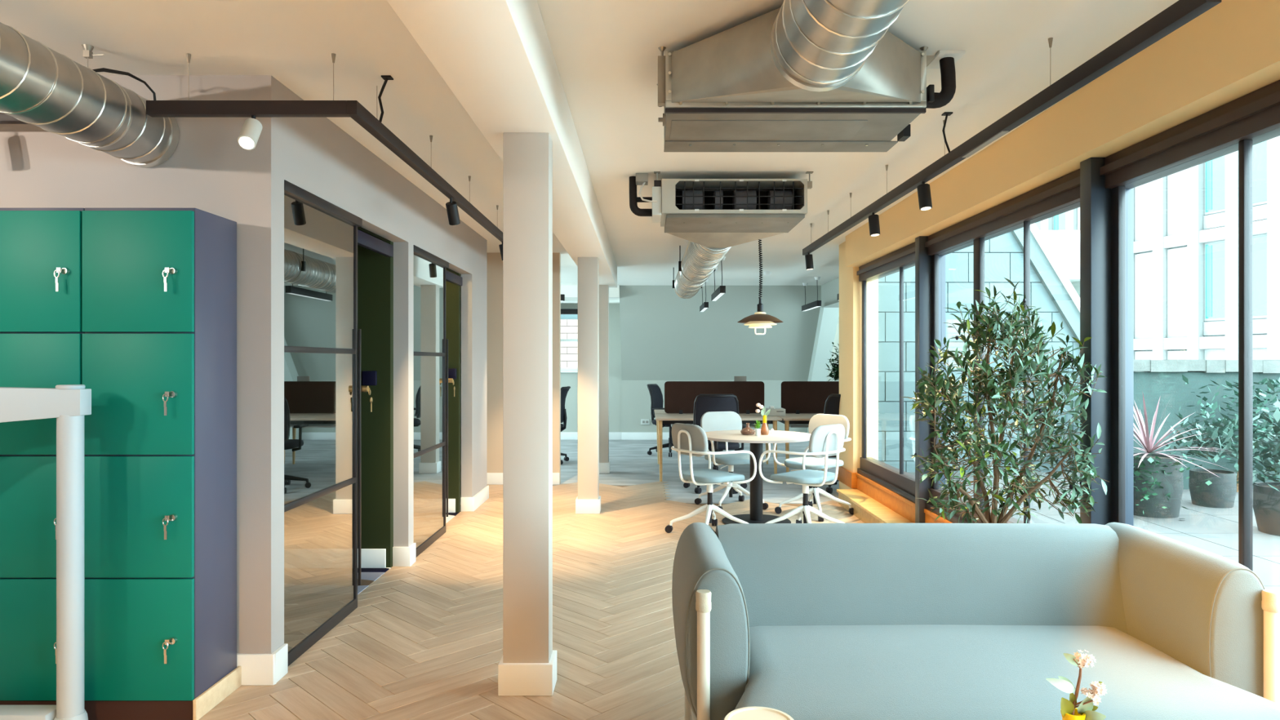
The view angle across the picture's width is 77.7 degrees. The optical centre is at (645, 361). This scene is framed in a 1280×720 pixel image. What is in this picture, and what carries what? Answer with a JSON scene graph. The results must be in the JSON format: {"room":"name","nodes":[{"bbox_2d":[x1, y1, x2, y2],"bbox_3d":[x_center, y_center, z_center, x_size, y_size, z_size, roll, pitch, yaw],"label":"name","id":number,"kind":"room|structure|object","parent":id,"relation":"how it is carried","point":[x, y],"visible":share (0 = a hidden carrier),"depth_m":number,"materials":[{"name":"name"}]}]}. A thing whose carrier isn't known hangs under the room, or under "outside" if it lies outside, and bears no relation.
{"room":"open-plan office","nodes":[
{"label":"open-plan office","id":0,"kind":"room"},
{"bbox_2d":[0,75,282,653],"bbox_3d":[-2.985,0.075,3.380,2.830,2.550,0.100,0,0,0],"label":"wall","id":1,"kind":"structure","parent":0,"point":[207,171],"depth_m":3.33,"materials":[{"name":"paint"}]},
{"bbox_2d":[0,22,179,167],"bbox_3d":[-2.090,-0.950,1.862,0.276,0.276,2.932,0,0,0],"label":"spiral duct","id":2,"kind":"object","parent":1,"relation":"attached to","point":[42,86],"visible":0.99,"depth_m":2.79,"materials":[{"name":"metal"}]},
{"bbox_2d":[81,44,103,66],"bbox_3d":[-2.100,-1.140,3.020,0.080,0.120,0.038,0,0,0],"label":"anchor","id":3,"kind":"object","parent":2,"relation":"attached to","point":[87,53],"visible":0.88,"depth_m":3.01,"materials":[{"name":"metal"}]},
{"bbox_2d":[236,643,288,685],"bbox_3d":[-2.975,1.286,3.381,2.850,0.128,0.137,0,0,0],"label":"baseboard","id":4,"kind":"structure","parent":1,"relation":"attached to","point":[257,669],"depth_m":3.31,"materials":[{"name":"white paint"}]},
{"bbox_2d":[284,196,393,567],"bbox_3d":[-2.486,0.075,5.230,1.629,2.550,0.060,0,0,0],"label":"glass door","id":5,"kind":"structure","parent":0,"point":[318,260],"depth_m":5.20,"materials":[{"name":"green paint"}]},
{"bbox_2d":[284,548,386,568],"bbox_3d":[-2.500,1.284,5.191,1.600,0.124,0.017,0,0,0],"label":"baseboard","id":6,"kind":"structure","parent":5,"relation":"attached to","point":[293,557],"depth_m":5.18,"materials":[{"name":"white paint"}]},
{"bbox_2d":[362,370,377,385],"bbox_3d":[-1.804,0.107,5.188,0.093,0.095,0.023,0,0,0],"label":"switch panel","id":7,"kind":"object","parent":5,"relation":"attached to","point":[369,377],"visible":0.97,"depth_m":5.18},
{"bbox_2d":[282,84,487,644],"bbox_3d":[-1.620,0.075,5.640,0.100,2.550,4.420,0,0,0],"label":"wall","id":8,"kind":"structure","parent":0,"point":[320,158],"depth_m":5.25,"materials":[{"name":"paint"}]},
{"bbox_2d":[284,179,392,666],"bbox_3d":[-1.596,0.280,4.272,0.124,2.140,1.645,0,0,0],"label":"door","id":9,"kind":"structure","parent":8,"relation":"in","point":[352,234],"depth_m":4.23,"materials":[{"name":"black paint"}]},
{"bbox_2d":[392,542,415,566],"bbox_3d":[-1.610,1.286,5.304,0.120,0.128,0.132,0,0,0],"label":"baseboard","id":10,"kind":"object","parent":8,"relation":"attached to","point":[402,556],"visible":1,"depth_m":5.24,"materials":[{"name":"white paint"}]},
{"bbox_2d":[413,244,462,557],"bbox_3d":[-1.596,0.280,6.195,0.124,2.140,1.650,0,0,0],"label":"door","id":11,"kind":"structure","parent":8,"relation":"in","point":[429,514],"depth_m":5.92,"materials":[{"name":"black paint"}]},
{"bbox_2d":[460,484,488,511],"bbox_3d":[-1.610,1.286,7.515,0.120,0.128,0.704,0,0,0],"label":"baseboard","id":12,"kind":"structure","parent":8,"relation":"attached to","point":[467,504],"depth_m":7.21,"materials":[{"name":"white paint"}]},
{"bbox_2d":[357,226,458,273],"bbox_3d":[-1.690,-0.995,5.285,0.039,0.410,3.630,0,0,0],"label":"wall","id":13,"kind":"structure","parent":0,"point":[358,228],"depth_m":4.97,"materials":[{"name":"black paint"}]},
{"bbox_2d":[413,255,460,512],"bbox_3d":[-2.486,0.075,7.130,1.629,2.550,0.060,0,0,0],"label":"wall","id":14,"kind":"structure","parent":0,"point":[452,291],"depth_m":7.10,"materials":[{"name":"green paint"}]},
{"bbox_2d":[413,498,455,512],"bbox_3d":[-2.500,1.284,7.091,1.600,0.124,0.017,0,0,0],"label":"baseboard","id":15,"kind":"structure","parent":14,"relation":"attached to","point":[451,502],"depth_m":7.08,"materials":[{"name":"white paint"}]},
{"bbox_2d":[448,368,456,378],"bbox_3d":[-1.735,0.107,7.088,0.090,0.095,0.023,0,0,0],"label":"switch panel","id":16,"kind":"object","parent":14,"relation":"attached to","point":[451,371],"visible":0.66,"depth_m":7.08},
{"bbox_2d":[460,274,461,497],"bbox_3d":[-3.035,0.075,7.800,2.730,2.550,0.100,0,0,0],"label":"wall","id":17,"kind":"structure","parent":0,"point":[460,274],"depth_m":7.75,"materials":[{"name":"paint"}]},
{"bbox_2d":[487,253,560,483],"bbox_3d":[-2.675,0.075,8.800,3.450,2.550,0.100,0,0,0],"label":"wall","id":18,"kind":"structure","parent":0,"point":[495,262],"depth_m":8.75,"materials":[{"name":"paint"}]},
{"bbox_2d":[487,472,559,484],"bbox_3d":[-2.625,1.286,8.742,3.350,0.128,0.017,0,0,0],"label":"baseboard","id":19,"kind":"structure","parent":18,"relation":"attached to","point":[493,478],"depth_m":8.73,"materials":[{"name":"white paint"}]},
{"bbox_2d":[198,440,864,719],"bbox_3d":[0.352,1.398,7.525,9.696,0.104,13.350,0,0,0],"label":"floor","id":20,"kind":"structure","parent":0,"point":[424,640],"depth_m":4.22,"materials":[{"name":"brown wood"}]},
{"bbox_2d":[0,208,84,705],"bbox_3d":[-2.330,0.385,3.128,0.418,1.931,0.353,0,0,0],"label":"lockers","id":21,"kind":"object","parent":20,"relation":"on","point":[41,332],"visible":0.44,"depth_m":2.98,"materials":[{"name":"green metal"}]},
{"bbox_2d":[0,384,91,719],"bbox_3d":[-2.517,0.710,2.708,1.006,1.280,0.413,0,0,0],"label":"table","id":22,"kind":"object","parent":20,"relation":"on","point":[69,404],"visible":1,"depth_m":2.83,"materials":[{"name":"metal"}]},
{"bbox_2d":[81,208,236,719],"bbox_3d":[-1.909,0.385,3.128,0.418,1.931,0.353,0,0,0],"label":"lockers","id":23,"kind":"object","parent":20,"relation":"on","point":[159,285],"visible":0.98,"depth_m":2.98,"materials":[{"name":"green metal"}]},
{"bbox_2d":[192,666,241,719],"bbox_3d":[-1.692,1.309,3.147,0.013,0.082,0.335,0,0,0],"label":"board","id":24,"kind":"object","parent":23,"relation":"attached to","point":[223,688],"visible":1,"depth_m":3.12,"materials":[{"name":"brown wood"}]},
{"bbox_2d":[497,133,556,695],"bbox_3d":[-0.487,0.210,3.290,0.220,2.280,0.164,0,0,0],"label":"column","id":25,"kind":"structure","parent":20,"relation":"on","point":[527,665],"depth_m":3.23,"materials":[{"name":"paint"}]},
{"bbox_2d":[560,386,570,464],"bbox_3d":[-1.359,0.840,10.650,0.701,1.020,0.679,0,0,7],"label":"office chair","id":26,"kind":"object","parent":20,"relation":"on","point":[564,390],"visible":0.25,"depth_m":10.59,"materials":[{"name":"black plastic"}]},
{"bbox_2d":[575,257,600,514],"bbox_3d":[-0.517,0.210,7.145,0.214,2.280,0.204,0,0,0],"label":"column","id":27,"kind":"structure","parent":20,"relation":"on","point":[588,501],"depth_m":7.06,"materials":[{"name":"paint"}]},
{"bbox_2d":[599,284,610,473],"bbox_3d":[-0.548,0.210,9.705,0.218,2.280,0.204,0,0,0],"label":"column","id":28,"kind":"structure","parent":20,"relation":"on","point":[604,463],"depth_m":9.62,"materials":[{"name":"paint"}]},
{"bbox_2d":[646,383,673,457],"bbox_3d":[0.359,0.840,11.600,0.701,1.020,0.679,0,0,21],"label":"office chair","id":29,"kind":"object","parent":20,"relation":"on","point":[655,393],"visible":0.59,"depth_m":11.58,"materials":[{"name":"black plastic"}]},
{"bbox_2d":[664,422,756,533],"bbox_3d":[0.500,0.913,6.220,0.530,0.874,0.591,0,0,-34],"label":"chair","id":30,"kind":"object","parent":20,"relation":"on","point":[691,440],"visible":0.95,"depth_m":6.11,"materials":[{"name":"metal"}]},
{"bbox_2d":[683,394,746,493],"bbox_3d":[0.735,0.840,8.399,0.679,1.020,0.701,0,0,3],"label":"office chair","id":31,"kind":"object","parent":20,"relation":"on","point":[703,403],"visible":0.38,"depth_m":8.13,"materials":[{"name":"fabric"}]},
{"bbox_2d":[653,409,782,481],"bbox_3d":[0.818,0.993,9.730,1.415,0.715,1.660,0,0,0],"label":"desk","id":32,"kind":"object","parent":20,"relation":"on","point":[661,416],"visible":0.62,"depth_m":9.00,"materials":[{"name":"laminate"}]},
{"bbox_2d":[671,423,755,427],"bbox_3d":[0.818,0.780,9.700,1.015,0.020,0.300,0,0,0],"label":"cable tray","id":33,"kind":"object","parent":32,"relation":"on","point":[750,424],"depth_m":9.68,"materials":[{"name":"grey metal"}]},
{"bbox_2d":[664,381,764,413],"bbox_3d":[0.837,0.453,9.730,1.220,0.425,0.044,0,0,0],"label":"screen","id":34,"kind":"object","parent":32,"relation":"attached to","point":[680,397],"visible":0.76,"depth_m":9.71,"materials":[{"name":"brown fabric"}]},
{"bbox_2d":[733,376,746,381],"bbox_3d":[1.210,0.410,10.210,0.160,0.450,0.140,0,0,0],"label":"monitor","id":35,"kind":"object","parent":32,"relation":"on","point":[735,378],"visible":0.34,"depth_m":10.19,"materials":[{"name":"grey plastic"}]},
{"bbox_2d":[765,408,785,416],"bbox_3d":[1.530,0.592,9.373,0.190,0.084,0.253,0,0,0],"label":"box","id":36,"kind":"object","parent":32,"relation":"on","point":[775,411],"visible":0.88,"depth_m":9.25,"materials":[{"name":"grey plastic"}]},
{"bbox_2d":[694,411,770,510],"bbox_3d":[0.790,0.913,7.400,0.590,0.874,0.530,0,0,-21],"label":"chair","id":37,"kind":"object","parent":20,"relation":"on","point":[710,420],"visible":0.64,"depth_m":7.50,"materials":[{"name":"white metal"}]},
{"bbox_2d":[705,430,810,524],"bbox_3d":[0.930,0.983,6.700,0.977,0.735,0.977,0,0,0],"label":"round table","id":38,"kind":"object","parent":20,"relation":"on","point":[756,516],"visible":0.61,"depth_m":6.65,"materials":[{"name":"laminate"}]},
{"bbox_2d":[740,422,755,435],"bbox_3d":[0.861,0.567,6.720,0.124,0.096,0.124,0,0,0],"label":"vase","id":39,"kind":"object","parent":38,"relation":"on","point":[747,430],"visible":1,"depth_m":6.68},
{"bbox_2d":[752,419,761,435],"bbox_3d":[0.926,0.546,6.599,0.092,0.136,0.073,0,0,-36],"label":"potted plant","id":40,"kind":"object","parent":38,"relation":"on","point":[757,430],"visible":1,"depth_m":6.58,"materials":[{"name":"green plant"}]},
{"bbox_2d":[755,403,770,435],"bbox_3d":[0.980,0.481,6.692,0.116,0.267,0.072,0,0,-21],"label":"bud vase","id":41,"kind":"object","parent":38,"relation":"on","point":[764,429],"visible":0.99,"depth_m":6.68,"materials":[{"name":"orange ceramic"}]},
{"bbox_2d":[764,409,823,472],"bbox_3d":[2.250,0.993,9.730,1.420,0.715,1.660,0,0,0],"label":"desk","id":42,"kind":"object","parent":20,"relation":"on","point":[790,420],"visible":0.21,"depth_m":9.05,"materials":[{"name":"laminate"}]},
{"bbox_2d":[789,423,808,427],"bbox_3d":[2.250,0.780,9.700,1.020,0.020,0.300,0,0,0],"label":"cable tray","id":43,"kind":"object","parent":42,"relation":"on","point":[792,425],"depth_m":9.57,"materials":[{"name":"grey metal"}]},
{"bbox_2d":[781,381,839,413],"bbox_3d":[2.268,0.453,9.730,1.225,0.425,0.044,0,0,0],"label":"screen","id":44,"kind":"object","parent":42,"relation":"attached to","point":[797,397],"visible":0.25,"depth_m":9.71,"materials":[{"name":"brown fabric"}]},
{"bbox_2d":[758,423,845,523],"bbox_3d":[1.240,0.913,6.180,0.591,0.874,0.530,0,0,-43],"label":"chair","id":45,"kind":"object","parent":20,"relation":"on","point":[825,441],"visible":0.91,"depth_m":6.05,"materials":[{"name":"white metal"}]},
{"bbox_2d":[773,413,853,521],"bbox_3d":[1.500,0.913,7.050,0.530,0.874,0.591,0,0,-41],"label":"chair","id":46,"kind":"object","parent":20,"relation":"on","point":[818,420],"visible":0.61,"depth_m":7.04,"materials":[{"name":"white metal"}]},
{"bbox_2d":[808,394,840,493],"bbox_3d":[2.070,0.840,8.419,0.679,1.020,0.701,0,0,0],"label":"office chair","id":47,"kind":"object","parent":20,"relation":"on","point":[831,406],"visible":0.07,"depth_m":8.15,"materials":[{"name":"black plastic"}]},
{"bbox_2d":[826,342,839,457],"bbox_3d":[3.023,0.499,11.418,0.954,1.702,0.484,0,0,0],"label":"potted plant","id":48,"kind":"object","parent":20,"relation":"on","point":[835,369],"visible":0.18,"depth_m":11.37,"materials":[{"name":"green plant"}]},
{"bbox_2d":[836,488,913,523],"bbox_3d":[1.923,1.226,1.788,0.215,0.024,11.575,0,0,0],"label":"trim","id":49,"kind":"structure","parent":20,"relation":"on","point":[884,514],"depth_m":6.63,"materials":[{"name":"brown wood"}]},
{"bbox_2d":[915,235,945,523],"bbox_3d":[2.065,0.172,5.775,0.190,2.156,0.090,0,0,0],"label":"column","id":50,"kind":"structure","parent":49,"relation":"on","point":[922,260],"depth_m":5.73,"materials":[{"name":"blue paint"}]},
{"bbox_2d":[671,522,1279,719],"bbox_3d":[0.955,0.964,2.447,1.724,0.773,1.101,0,0,0],"label":"sofa","id":51,"kind":"object","parent":20,"relation":"on","point":[802,621],"visible":0.98,"depth_m":2.44,"materials":[{"name":"fabric"}]},
{"bbox_2d":[721,624,1279,719],"bbox_3d":[0.955,1.004,2.323,1.550,0.256,0.854,0,0,0],"label":"seat cushion","id":52,"kind":"object","parent":51,"relation":"on","point":[802,672],"depth_m":2.25,"materials":[{"name":"fabric"}]},
{"bbox_2d":[902,277,1108,523],"bbox_3d":[1.605,0.482,3.704,0.785,1.736,0.645,0,0,7],"label":"tree","id":53,"kind":"object","parent":20,"relation":"on","point":[1014,375],"visible":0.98,"depth_m":3.61,"materials":[{"name":"green plant"}]},
{"bbox_2d":[1080,157,1133,525],"bbox_3d":[2.065,0.172,3.565,0.190,2.156,0.090,0,0,0],"label":"column","id":54,"kind":"structure","parent":20,"relation":"on","point":[1095,198],"depth_m":3.52,"materials":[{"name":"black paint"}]},
{"bbox_3d":[0.550,1.140,1.420,0.900,0.430,0.900,0,0,0],"label":"coffee table","id":55,"kind":"object","parent":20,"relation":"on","visible":0},
{"bbox_2d":[724,706,793,719],"bbox_3d":[0.215,0.802,1.500,0.170,0.246,0.170,0,0,0],"label":"ceramic jar","id":56,"kind":"object","parent":55,"relation":"on","point":[754,713],"visible":1,"depth_m":1.54,"materials":[{"name":"beige ceramic"}]},
{"bbox_2d":[1045,649,1106,719],"bbox_3d":[0.806,0.736,1.500,0.110,0.378,0.109,0,0,32],"label":"flower vase","id":57,"kind":"object","parent":55,"relation":"on","point":[1086,709],"visible":1,"depth_m":1.49,"materials":[{"name":"yellow ceramic"}]},
{"bbox_2d":[0,0,1178,285],"bbox_3d":[0.150,-1.275,5.100,9.100,0.150,18.200,0,0,0],"label":"ceiling","id":58,"kind":"structure","parent":0,"point":[606,53],"depth_m":3.26,"materials":[{"name":"paint"}]},
{"bbox_2d":[0,112,29,124],"bbox_3d":[-2.991,-1.079,1.605,1.221,0.240,3.210,0,0,0],"label":"track rail","id":59,"kind":"object","parent":58,"relation":"hanging from","point":[4,118],"visible":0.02,"depth_m":3.17,"materials":[{"name":"metal"}]},
{"bbox_2d":[92,53,502,242],"bbox_3d":[-1.606,-1.079,5.598,1.072,0.240,5.204,0,0,0],"label":"track rail","id":60,"kind":"object","parent":58,"relation":"hanging from","point":[353,109],"visible":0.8,"depth_m":3.10,"materials":[{"name":"metal"}]},
{"bbox_2d":[237,115,262,150],"bbox_3d":[-1.522,-0.884,3.056,0.064,0.150,0.131,0,0,-11],"label":"track spotlight","id":61,"kind":"object","parent":60,"relation":"attached to","point":[248,137],"visible":1,"depth_m":3.03,"materials":[{"name":"grey plastic"}]},
{"bbox_2d":[445,197,460,225],"bbox_3d":[-1.136,-0.881,4.682,0.064,0.156,0.117,0,0,6],"label":"track spotlight","id":62,"kind":"object","parent":60,"relation":"attached to","point":[452,211],"visible":1,"depth_m":4.66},
{"bbox_2d":[386,0,617,288],"bbox_3d":[-0.515,-1.065,3.000,0.310,0.269,14.000,0,0,0],"label":"ceiling beam","id":63,"kind":"structure","parent":58,"relation":"attached to","point":[496,57],"depth_m":2.73,"materials":[{"name":"paint"}]},
{"bbox_2d":[672,240,731,298],"bbox_3d":[0.525,-1.008,8.109,0.376,0.381,4.584,0,0,0],"label":"spiral duct","id":64,"kind":"object","parent":58,"relation":"hanging from","point":[698,263],"visible":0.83,"depth_m":7.36,"materials":[{"name":"metal"}]},
{"bbox_2d":[699,279,708,311],"bbox_3d":[0.870,-0.988,11.925,0.090,0.422,0.950,0,0,0],"label":"linear light","id":65,"kind":"object","parent":58,"relation":"hanging from","point":[704,305],"visible":0.79,"depth_m":11.57,"materials":[{"name":"white paint"}]},
{"bbox_2d":[711,257,725,301],"bbox_3d":[0.870,-0.988,9.600,0.090,0.422,1.200,0,0,0],"label":"linear light","id":66,"kind":"object","parent":58,"relation":"hanging from","point":[721,291],"visible":0.76,"depth_m":9.27,"materials":[{"name":"white paint"}]},
{"bbox_2d":[711,293,724,301],"bbox_3d":[0.870,-0.779,9.600,0.048,0.004,1.160,0,0,0],"label":"diffuser","id":67,"kind":"object","parent":66,"relation":"attached to","point":[717,295],"depth_m":9.58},
{"bbox_2d":[629,171,813,248],"bbox_3d":[0.473,-1.012,5.415,1.164,0.374,0.849,0,0,0],"label":"air conditioning unit","id":68,"kind":"object","parent":58,"relation":"attached to","point":[712,213],"visible":1,"depth_m":5.13,"materials":[{"name":"white paint"}]},
{"bbox_2d":[666,232,783,248],"bbox_3d":[0.562,-0.985,5.720,0.865,0.320,0.240,0,0,0],"label":"hood","id":69,"kind":"object","parent":68,"relation":"attached to","point":[712,240],"depth_m":5.68,"materials":[{"name":"metal"}]},
{"bbox_2d":[664,213,804,232],"bbox_3d":[0.568,-0.922,5.325,0.875,0.023,0.590,0,0,0],"label":"tray","id":70,"kind":"object","parent":68,"relation":"on","point":[673,223],"depth_m":5.23,"materials":[{"name":"metal"}]},
{"bbox_2d":[737,239,783,334],"bbox_3d":[0.963,-0.713,6.700,0.386,0.972,0.386,0,0,0],"label":"pendant lamp","id":71,"kind":"object","parent":58,"relation":"hanging from","point":[759,319],"visible":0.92,"depth_m":6.65,"materials":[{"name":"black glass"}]},
{"bbox_2d":[756,297,763,311],"bbox_3d":[0.963,-0.477,6.700,0.052,0.115,0.052,0,0,0],"label":"socket","id":72,"kind":"object","parent":71,"relation":"attached to","point":[759,306],"depth_m":6.68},
{"bbox_2d":[656,7,965,151],"bbox_3d":[0.637,-1.042,3.062,1.185,0.316,0.975,0,0,0],"label":"air conditioning unit","id":73,"kind":"object","parent":58,"relation":"attached to","point":[725,91],"visible":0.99,"depth_m":2.98,"materials":[{"name":"silver metal"}]},
{"bbox_2d":[671,7,920,102],"bbox_3d":[0.562,-1.036,2.777,0.937,0.304,0.405,0,0,0],"label":"hood","id":74,"kind":"object","parent":73,"relation":"attached to","point":[736,64],"depth_m":2.76,"materials":[{"name":"metal"}]},
{"bbox_2d":[801,276,821,311],"bbox_3d":[2.430,-0.988,11.700,0.090,0.422,1.100,0,0,0],"label":"linear light","id":75,"kind":"object","parent":58,"relation":"hanging from","point":[816,304],"visible":1,"depth_m":11.51,"materials":[{"name":"white paint"}]},
{"bbox_2d":[769,0,910,91],"bbox_3d":[0.562,-1.036,1.440,0.320,0.320,2.286,0,0,0],"label":"spiral duct","id":76,"kind":"object","parent":58,"relation":"hanging from","point":[815,45],"visible":1,"depth_m":2.26,"materials":[{"name":"metal"}]},
{"bbox_2d":[802,0,1221,255],"bbox_3d":[1.457,-1.077,4.640,0.072,0.244,5.041,0,0,-1],"label":"track rail","id":77,"kind":"object","parent":58,"relation":"hanging from","point":[1181,12],"visible":0.97,"depth_m":2.94,"materials":[{"name":"metal"}]},
{"bbox_2d":[804,253,813,269],"bbox_3d":[1.438,-0.885,7.000,0.075,0.148,0.064,0,0,0],"label":"track spotlight","id":78,"kind":"object","parent":77,"relation":"attached to","point":[809,259],"visible":1,"depth_m":6.97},
{"bbox_2d":[868,212,879,235],"bbox_3d":[1.468,-0.884,5.114,0.072,0.149,0.076,0,0,0],"label":"track spotlight","id":79,"kind":"object","parent":77,"relation":"attached to","point":[873,220],"visible":1,"depth_m":5.09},
{"bbox_2d":[916,182,932,210],"bbox_3d":[1.483,-0.883,4.230,0.065,0.151,0.084,0,0,-20],"label":"track spotlight","id":80,"kind":"object","parent":77,"relation":"attached to","point":[923,189],"visible":1,"depth_m":4.21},
{"bbox_2d":[845,0,1279,266],"bbox_3d":[2.063,-1.052,1.800,0.313,0.293,11.600,0,0,0],"label":"wall","id":81,"kind":"structure","parent":58,"relation":"attached to","point":[1230,51],"depth_m":3.26,"materials":[{"name":"paint"}]},
{"bbox_2d":[560,303,622,431],"bbox_3d":[-1.185,0.100,13.830,1.530,2.500,0.100,0,0,0],"label":"wall","id":82,"kind":"structure","parent":0,"point":[567,379],"depth_m":13.78,"materials":[{"name":"paint"}]},
{"bbox_2d":[560,308,577,372],"bbox_3d":[-1.360,-0.367,13.760,1.080,1.105,0.160,0,0,0],"label":"window","id":83,"kind":"structure","parent":82,"relation":"in","point":[563,311],"depth_m":13.69,"materials":[{"name":"white metal"}]},
{"bbox_2d":[560,284,619,303],"bbox_3d":[-1.185,-1.105,13.165,1.530,0.189,1.430,0,0,0],"label":"trim","id":84,"kind":"structure","parent":82,"relation":"attached to","point":[571,291],"depth_m":12.45,"materials":[{"name":"paint"}]},
{"bbox_2d":[619,285,821,431],"bbox_3d":[1.215,0.075,13.200,3.270,2.550,1.400,0,0,0],"label":"wall","id":85,"kind":"structure","parent":0,"point":[665,336],"depth_m":13.19,"materials":[{"name":"paint"}]},
{"bbox_2d":[640,418,649,424],"bbox_3d":[-0.015,1.040,13.745,0.150,0.100,0.027,0,0,0],"label":"wall socket","id":86,"kind":"object","parent":85,"relation":"attached to","point":[643,421],"visible":1,"depth_m":13.73,"materials":[{"name":"grey plastic"}]},
{"bbox_2d":[560,431,808,439],"bbox_3d":[0.000,1.285,13.762,8.800,0.130,0.041,0,0,0],"label":"baseboard","id":87,"kind":"structure","parent":85,"relation":"attached to","point":[564,435],"depth_m":13.74,"materials":[{"name":"white paint"}]},
{"bbox_2d":[807,306,839,433],"bbox_3d":[2.930,0.075,13.000,0.260,2.550,1.560,0,0,0],"label":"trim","id":88,"kind":"structure","parent":85,"relation":"attached to","point":[828,319],"depth_m":13.00,"materials":[{"name":"paint"}]},
{"bbox_2d":[826,316,839,381],"bbox_3d":[3.800,0.075,13.670,1.700,2.549,0.140,0,0,0],"label":"wall","id":89,"kind":"structure","parent":0,"point":[836,342],"depth_m":13.60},
{"bbox_2d":[839,240,878,488],"bbox_3d":[2.100,0.075,7.880,0.240,2.549,0.560,0,0,0],"label":"wall pier","id":90,"kind":"object","parent":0,"point":[850,286],"visible":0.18,"depth_m":7.60,"materials":[{"name":"paint"}]},
{"bbox_2d":[821,244,1079,307],"bbox_3d":[3.725,-1.024,10.320,1.950,0.349,4.320,0,0,0],"label":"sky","id":91,"kind":"structure","parent":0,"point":[1068,256],"depth_m":8.16,"materials":[{"name":"white"}]},
{"bbox_2d":[878,222,1079,472],"bbox_3d":[3.763,-0.250,8.030,3.127,5.200,0.260,0,0,0],"label":"wall","id":92,"kind":"structure","parent":0,"point":[1051,291],"depth_m":8.01,"materials":[{"name":"stone"}]},
{"bbox_2d":[837,466,857,488],"bbox_3d":[2.010,1.135,7.872,0.101,0.150,0.575,0,0,0],"label":"baseboard","id":93,"kind":"structure","parent":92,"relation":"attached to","point":[849,478],"depth_m":7.74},
{"bbox_2d":[1071,281,1079,297],"bbox_3d":[4.650,0.250,11.180,0.100,2.200,6.040,0,0,0],"label":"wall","id":94,"kind":"structure","parent":0,"point":[1076,286],"depth_m":8.48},
{"bbox_2d":[908,472,1279,591],"bbox_3d":[5.600,1.325,1.500,6.800,0.450,13.000,0,0,0],"label":"floor","id":95,"kind":"structure","parent":0,"point":[1213,530],"depth_m":5.35,"materials":[{"name":"concrete"}]},
{"bbox_2d":[1078,394,1232,519],"bbox_3d":[3.653,0.696,5.702,1.010,0.990,1.132,0,0,0],"label":"planter","id":96,"kind":"object","parent":95,"relation":"on","point":[1158,482],"visible":0.78,"depth_m":5.60,"materials":[{"name":"concrete"}]},
{"bbox_2d":[1162,407,1278,508],"bbox_3d":[4.340,0.730,6.040,0.774,0.740,0.544,0,0,0],"label":"planter","id":97,"kind":"object","parent":95,"relation":"on","point":[1221,493],"visible":0.91,"depth_m":6.00,"materials":[{"name":"concrete"}]},
{"bbox_2d":[1168,374,1279,492],"bbox_3d":[5.048,0.603,6.652,1.356,0.996,0.243,0,0,0],"label":"climbing plant","id":98,"kind":"object","parent":95,"relation":"on","point":[1260,406],"visible":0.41,"depth_m":6.65,"materials":[{"name":"green plant"}]},
{"bbox_2d":[1230,380,1279,536],"bbox_3d":[4.143,0.600,5.099,0.636,1.000,0.579,0,0,0],"label":"planter","id":99,"kind":"object","parent":95,"relation":"on","point":[1266,495],"visible":0.89,"depth_m":5.11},
{"bbox_2d":[1133,371,1279,489],"bbox_3d":[6.500,1.220,6.975,5.000,2.260,0.250,0,0,0],"label":"wall","id":100,"kind":"structure","parent":0,"point":[1170,387],"depth_m":6.85,"materials":[{"name":"concrete"}]},
{"bbox_2d":[1133,360,1279,373],"bbox_3d":[6.480,0.040,6.970,4.960,0.117,0.340,0,0,0],"label":"coping","id":101,"kind":"object","parent":100,"relation":"on","point":[1150,366],"visible":0.69,"depth_m":6.81,"materials":[{"name":"stone"}]},
{"bbox_3d":[2.115,1.255,1.800,0.170,0.390,11.600,0,0,0],"label":"wall","id":102,"kind":"structure","parent":0,"visible":0},
{"bbox_2d":[857,242,915,502],"bbox_3d":[2.080,0.077,6.700,0.140,1.965,1.760,0,0,0],"label":"window","id":103,"kind":"structure","parent":102,"relation":"in","point":[898,481],"depth_m":6.64,"materials":[{"name":"brown metal"}]},
{"bbox_2d":[856,472,952,523],"bbox_3d":[2.017,1.137,1.792,0.026,0.154,11.585,0,0,0],"label":"window sill","id":104,"kind":"structure","parent":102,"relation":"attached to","point":[900,504],"depth_m":6.46,"materials":[{"name":"orange wood"}]},
{"bbox_2d":[924,168,1079,523],"bbox_3d":[2.080,0.077,4.675,0.140,1.965,2.110,0,0,0],"label":"window","id":105,"kind":"structure","parent":102,"relation":"in","point":[1060,195],"depth_m":4.80,"materials":[{"name":"black metal"}]},
{"bbox_2d":[1099,80,1279,571],"bbox_3d":[2.080,0.077,2.420,0.140,1.965,2.200,0,0,0],"label":"window","id":106,"kind":"structure","parent":102,"relation":"in","point":[1252,118],"depth_m":2.86,"materials":[{"name":"brown metal"}]},
{"label":"outside","id":107,"kind":"structure","parent":0,"visible":0},
{"bbox_2d":[560,314,577,367],"bbox_3d":[-1.185,-0.650,16.090,4.030,8.000,0.220,0,0,0],"label":"wall","id":108,"kind":"structure","parent":107,"point":[569,322],"depth_m":15.98,"materials":[{"name":"brick"}]},
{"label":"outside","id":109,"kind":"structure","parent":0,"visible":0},
{"bbox_2d":[1035,135,1279,359],"bbox_3d":[15.054,-4.175,25.454,0.580,23.050,25.000,0,0,-16],"label":"office building","id":110,"kind":"structure","parent":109,"point":[1186,221],"depth_m":22.45,"materials":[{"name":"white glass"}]},
{"bbox_2d":[1206,160,1212,210],"bbox_3d":[15.812,-5.110,22.322,0.010,1.700,0.160,0,0,-16],"label":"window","id":111,"kind":"structure","parent":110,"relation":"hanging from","point":[1209,164],"depth_m":22.31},
{"bbox_2d":[1206,244,1212,316],"bbox_3d":[15.812,-2.260,22.322,0.010,2.000,0.160,0,0,-16],"label":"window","id":112,"kind":"structure","parent":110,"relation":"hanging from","point":[1209,247],"depth_m":22.31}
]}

